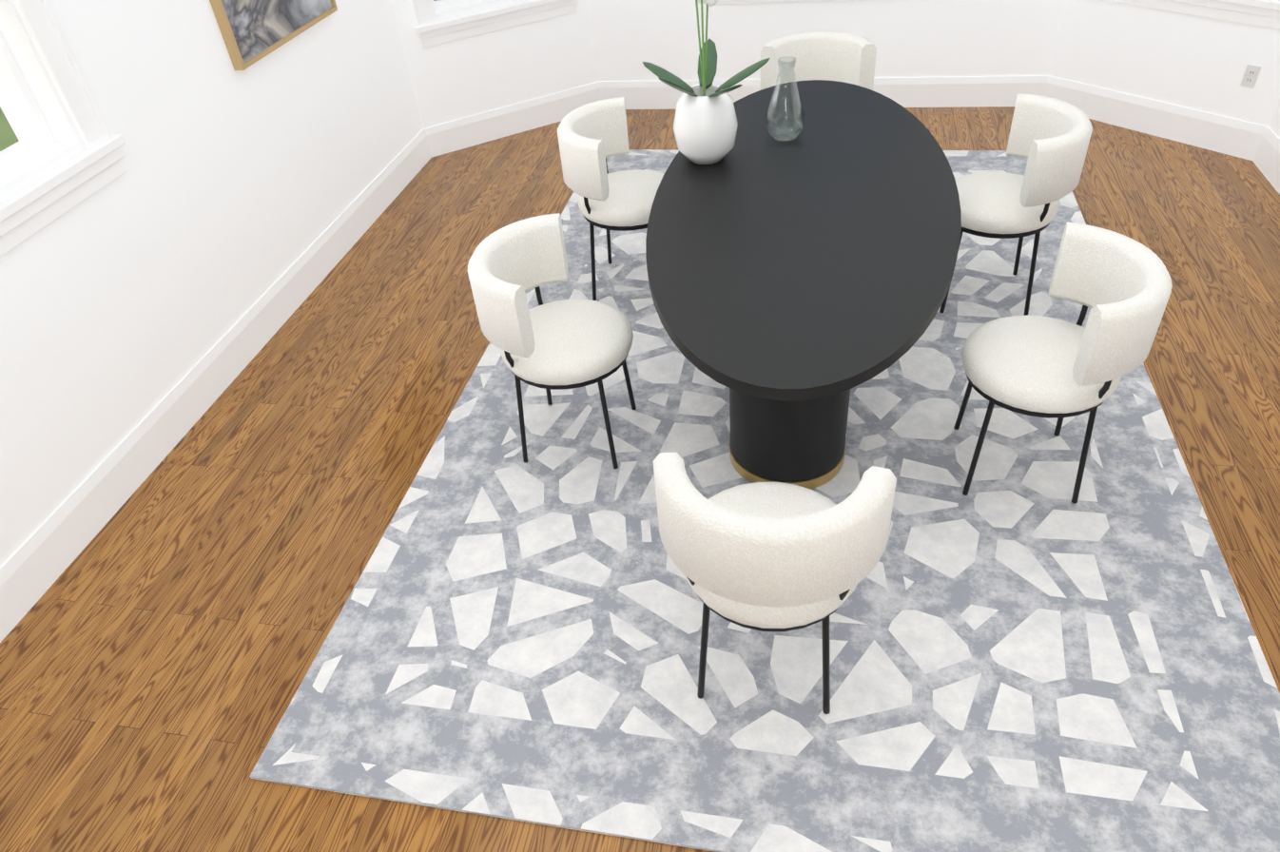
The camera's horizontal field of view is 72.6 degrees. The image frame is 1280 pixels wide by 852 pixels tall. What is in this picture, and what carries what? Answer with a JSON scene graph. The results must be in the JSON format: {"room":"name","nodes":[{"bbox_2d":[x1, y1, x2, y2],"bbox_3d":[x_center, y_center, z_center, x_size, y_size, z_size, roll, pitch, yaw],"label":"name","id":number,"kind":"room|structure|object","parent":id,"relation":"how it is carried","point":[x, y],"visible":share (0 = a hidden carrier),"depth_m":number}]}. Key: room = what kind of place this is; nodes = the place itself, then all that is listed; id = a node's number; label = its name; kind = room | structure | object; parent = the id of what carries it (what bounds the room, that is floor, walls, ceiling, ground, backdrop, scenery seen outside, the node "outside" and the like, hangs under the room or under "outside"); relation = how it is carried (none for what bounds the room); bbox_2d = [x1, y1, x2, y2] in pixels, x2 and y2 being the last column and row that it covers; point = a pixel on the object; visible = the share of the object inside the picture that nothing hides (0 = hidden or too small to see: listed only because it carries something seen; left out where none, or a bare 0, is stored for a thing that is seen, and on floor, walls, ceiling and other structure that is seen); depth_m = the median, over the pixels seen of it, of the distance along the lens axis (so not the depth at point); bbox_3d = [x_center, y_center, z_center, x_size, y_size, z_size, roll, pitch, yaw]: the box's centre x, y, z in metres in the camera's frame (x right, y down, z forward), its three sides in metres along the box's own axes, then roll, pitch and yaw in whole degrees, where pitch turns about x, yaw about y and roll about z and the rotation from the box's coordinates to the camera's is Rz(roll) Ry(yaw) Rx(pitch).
{"room":"dining room","nodes":[
{"label":"dining room","id":0,"kind":"room"},
{"bbox_2d":[0,0,423,566],"bbox_3d":[-2.812,1.077,0.124,0.250,3.060,12.900,4,41,11],"label":"wall","id":1,"kind":"structure","parent":0,"point":[165,261],"depth_m":3.50},
{"bbox_2d":[0,0,126,256],"bbox_3d":[-2.205,-1.248,2.336,0.295,1.680,1.170,4,41,11],"label":"window","id":2,"kind":"structure","parent":1,"relation":"in","point":[49,106],"depth_m":2.96},
{"bbox_2d":[209,0,337,70],"bbox_3d":[-1.720,-2.309,3.805,0.043,1.170,0.930,4,41,11],"label":"framed picture","id":3,"kind":"object","parent":1,"relation":"attached to","point":[253,31],"visible":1,"depth_m":3.95},
{"bbox_2d":[0,75,1279,642],"bbox_3d":[-0.102,2.066,0.863,4.900,0.190,13.450,4,41,11],"label":"baseboard","id":4,"kind":"structure","parent":1,"relation":"attached to","point":[48,552],"depth_m":4.78},
{"bbox_2d":[391,0,599,128],"bbox_3d":[-1.011,-3.258,5.100,1.597,3.060,0.250,-23,43,-20],"label":"wall","id":5,"kind":"structure","parent":0,"point":[466,77],"depth_m":5.69},
{"bbox_2d":[411,0,578,48],"bbox_3d":[-1.007,-3.343,4.994,1.130,1.985,0.310,-23,43,-20],"label":"window","id":6,"kind":"structure","parent":5,"relation":"in","point":[430,29],"depth_m":5.43},
{"bbox_2d":[0,106,1279,851],"bbox_3d":[-0.085,2.168,0.981,5.700,0.120,14.300,4,41,11],"label":"floor","id":7,"kind":"structure","parent":0,"point":[163,643],"depth_m":3.21},
{"bbox_2d":[249,149,1279,851],"bbox_3d":[0.671,-0.313,3.758,2.760,0.012,4.300,4,41,11],"label":"rug","id":8,"kind":"object","parent":7,"relation":"on","point":[1027,653],"visible":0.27,"depth_m":2.62},
{"bbox_2d":[467,213,636,468],"bbox_3d":[-0.285,-0.279,3.182,0.532,0.811,0.571,4,41,11],"label":"dining chair","id":9,"kind":"object","parent":8,"relation":"on","point":[564,344],"visible":1,"depth_m":3.05},
{"bbox_2d":[557,96,663,300],"bbox_3d":[-0.068,-1.022,4.046,0.532,0.811,0.571,4,41,11],"label":"dining chair","id":10,"kind":"object","parent":8,"relation":"on","point":[592,137],"visible":0.83,"depth_m":3.88},
{"bbox_2d":[653,452,896,714],"bbox_3d":[0.345,0.377,2.321,0.571,0.811,0.532,4,41,11],"label":"dining chair","id":11,"kind":"object","parent":8,"relation":"on","point":[770,556],"visible":1,"depth_m":1.99},
{"bbox_2d":[645,79,961,489],"bbox_3d":[0.633,-0.577,3.474,1.100,0.760,2.400,4,41,11],"label":"dining table","id":12,"kind":"object","parent":8,"relation":"on","point":[800,284],"visible":0.98,"depth_m":2.96},
{"bbox_2d":[642,0,770,164],"bbox_3d":[0.203,-1.473,3.185,0.562,1.043,0.532,4,41,11],"label":"orchid pot","id":13,"kind":"object","parent":12,"relation":"on","point":[705,126],"visible":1,"depth_m":3.35},
{"bbox_2d":[765,56,805,140],"bbox_3d":[0.591,-1.327,3.538,0.160,0.310,0.160,4,41,11],"label":"glass carafe","id":14,"kind":"object","parent":12,"relation":"on","point":[772,102],"visible":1,"depth_m":3.55},
{"bbox_2d":[760,31,876,90],"bbox_3d":[0.916,-1.575,4.590,0.571,0.811,0.532,4,41,11],"label":"dining chair","id":15,"kind":"object","parent":8,"relation":"on","point":[844,57],"visible":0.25,"depth_m":4.49},
{"bbox_2d":[939,93,1092,315],"bbox_3d":[1.546,-0.918,3.729,0.532,0.811,0.571,4,41,11],"label":"dining chair","id":16,"kind":"object","parent":8,"relation":"on","point":[1049,138],"visible":0.92,"depth_m":3.56},
{"bbox_2d":[953,221,1172,503],"bbox_3d":[1.329,-0.175,2.865,0.532,0.811,0.571,4,41,11],"label":"dining chair","id":17,"kind":"object","parent":8,"relation":"on","point":[1120,285],"visible":1,"depth_m":2.73},
{"bbox_2d":[590,0,1065,81],"bbox_3d":[1.074,-3.421,5.046,3.240,3.060,0.250,4,41,11],"label":"wall","id":18,"kind":"structure","parent":0,"point":[934,38],"depth_m":5.59},
{"bbox_2d":[715,0,859,4],"bbox_3d":[1.183,-3.466,4.912,1.630,1.945,0.350,4,41,11],"label":"window","id":19,"kind":"structure","parent":18,"relation":"in","point":[725,2],"depth_m":5.55},
{"bbox_2d":[1048,0,1279,126],"bbox_3d":[2.988,-3.000,4.314,0.250,3.060,1.597,-29,45,-26],"label":"wall","id":20,"kind":"structure","parent":0,"point":[1196,63],"depth_m":4.93},
{"bbox_2d":[1103,0,1279,29],"bbox_3d":[2.954,-3.088,4.217,0.310,1.985,1.130,-29,45,-26],"label":"window","id":21,"kind":"structure","parent":20,"relation":"in","point":[1265,13],"depth_m":4.60},
{"bbox_2d":[1240,63,1261,88],"bbox_3d":[3.267,-1.870,4.664,0.008,0.114,0.070,-29,45,-26],"label":"electrical outlet","id":22,"kind":"object","parent":20,"relation":"attached to","point":[1250,76],"visible":1,"depth_m":4.66},
{"bbox_2d":[1268,98,1279,138],"bbox_3d":[2.231,1.403,-0.866,0.250,3.060,12.900,4,41,11],"label":"wall","id":23,"kind":"structure","parent":0,"point":[1274,126],"depth_m":4.63},
{"label":"outside","id":24,"kind":"structure","parent":0,"visible":0},
{"bbox_2d":[0,0,435,151],"bbox_3d":[-0.660,-3.512,8.929,160.000,0.300,150.000,4,41,11],"label":"ground","id":25,"kind":"structure","parent":24,"point":[6,128],"depth_m":8.60}
]}

